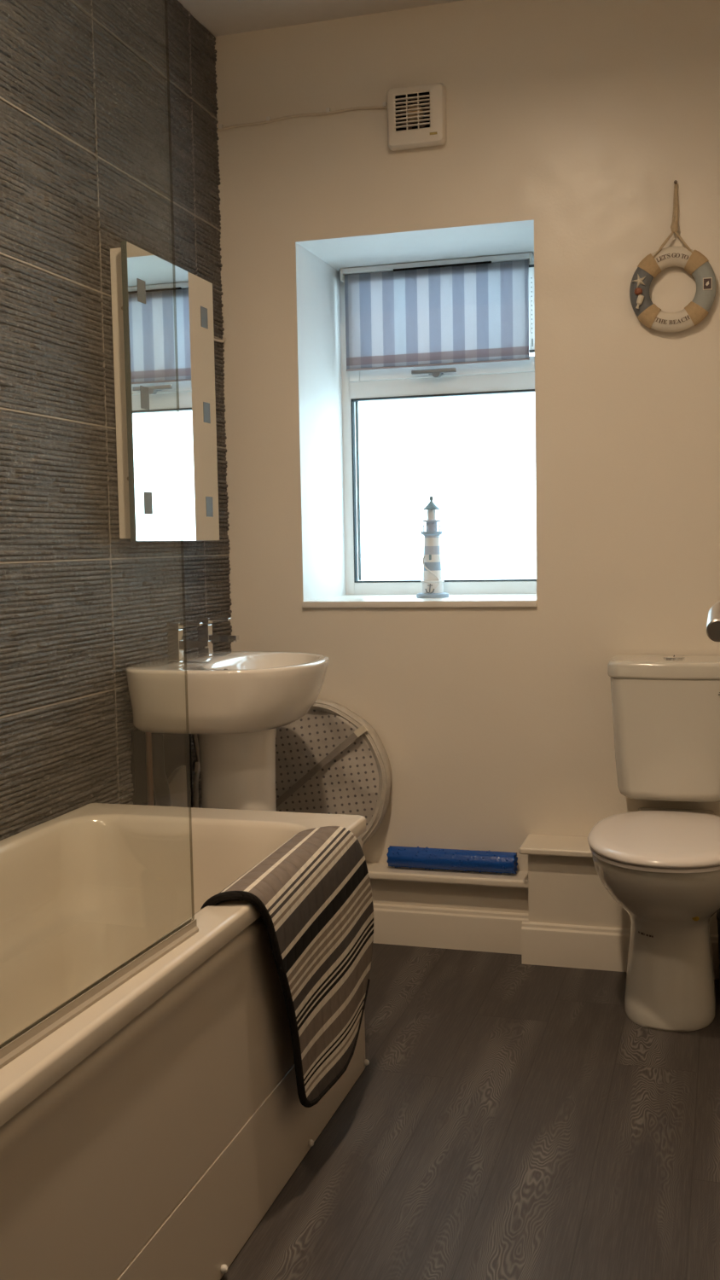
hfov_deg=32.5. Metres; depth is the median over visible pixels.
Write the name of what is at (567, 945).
baseboard
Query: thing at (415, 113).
grille
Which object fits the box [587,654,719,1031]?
toilet
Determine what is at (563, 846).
ledge
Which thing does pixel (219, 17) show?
ceiling
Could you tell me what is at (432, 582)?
ornament
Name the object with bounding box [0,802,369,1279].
bathtub
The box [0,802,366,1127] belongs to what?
tub
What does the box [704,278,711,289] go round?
print
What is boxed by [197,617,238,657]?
tap
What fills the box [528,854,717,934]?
pipe boxing
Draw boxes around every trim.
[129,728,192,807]
[167,765,187,807]
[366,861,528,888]
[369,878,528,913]
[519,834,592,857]
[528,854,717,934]
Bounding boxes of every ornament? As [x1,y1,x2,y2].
[416,495,448,598]
[629,180,716,332]
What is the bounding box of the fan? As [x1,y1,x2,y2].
[387,82,446,151]
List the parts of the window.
lever, opening sash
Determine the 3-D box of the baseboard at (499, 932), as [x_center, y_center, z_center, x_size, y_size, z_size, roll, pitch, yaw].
[0.044,0.784,3.418,0.868,0.108,0.016,0,5,17]
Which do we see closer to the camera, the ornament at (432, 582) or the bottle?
the bottle
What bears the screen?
on the bathtub at (149, 1135)
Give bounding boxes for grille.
[395,92,430,129]
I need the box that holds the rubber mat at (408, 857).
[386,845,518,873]
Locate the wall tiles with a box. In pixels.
[0,0,232,840]
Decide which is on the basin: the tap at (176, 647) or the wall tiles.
the tap at (176, 647)
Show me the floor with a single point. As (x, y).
(506, 1119)
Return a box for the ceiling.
[177,0,463,36]
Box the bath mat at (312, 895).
[200,826,373,1107]
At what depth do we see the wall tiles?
2.72 m
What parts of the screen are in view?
glass panel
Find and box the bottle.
[635,294,644,308]
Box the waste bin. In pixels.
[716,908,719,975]
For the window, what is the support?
in the wall at (572, 125)
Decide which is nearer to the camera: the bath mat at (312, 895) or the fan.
the bath mat at (312, 895)
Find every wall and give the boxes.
[0,0,219,802]
[210,0,719,871]
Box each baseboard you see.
[372,902,529,954]
[521,921,719,979]
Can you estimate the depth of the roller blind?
3.66 m
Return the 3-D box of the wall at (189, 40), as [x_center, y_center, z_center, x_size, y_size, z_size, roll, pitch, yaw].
[-0.838,-0.312,2.259,0.130,2.506,2.668,0,5,17]
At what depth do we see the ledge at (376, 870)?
3.33 m
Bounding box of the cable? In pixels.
[216,101,387,132]
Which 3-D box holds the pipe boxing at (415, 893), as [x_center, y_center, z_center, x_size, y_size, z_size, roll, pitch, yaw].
[0.053,0.740,3.449,0.868,0.191,0.055,0,5,17]
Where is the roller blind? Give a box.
[340,251,535,371]
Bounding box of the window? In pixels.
[339,261,536,594]
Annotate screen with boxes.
[0,0,198,1068]
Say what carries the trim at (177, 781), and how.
attached to the wall at (189, 40)
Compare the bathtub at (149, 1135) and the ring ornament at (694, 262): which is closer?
the bathtub at (149, 1135)
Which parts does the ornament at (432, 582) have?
railing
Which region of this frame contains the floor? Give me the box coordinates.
[220,942,719,1279]
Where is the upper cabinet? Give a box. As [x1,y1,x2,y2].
[110,240,226,541]
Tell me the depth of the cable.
3.35 m
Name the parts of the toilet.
lid, seat, cistern lid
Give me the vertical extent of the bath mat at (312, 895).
0.432 m
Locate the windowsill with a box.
[302,593,537,607]
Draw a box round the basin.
[126,617,329,811]
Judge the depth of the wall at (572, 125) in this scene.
3.27 m
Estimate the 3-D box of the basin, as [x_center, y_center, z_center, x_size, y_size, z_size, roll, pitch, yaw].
[-0.291,0.412,3.036,0.434,0.922,0.500,0,5,17]
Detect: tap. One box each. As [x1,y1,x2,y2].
[166,622,211,663]
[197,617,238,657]
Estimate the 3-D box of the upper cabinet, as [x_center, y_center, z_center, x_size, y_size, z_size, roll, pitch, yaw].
[-0.450,-0.592,3.154,0.060,0.676,0.694,0,5,17]
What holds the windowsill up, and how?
attached to the wall at (572, 125)

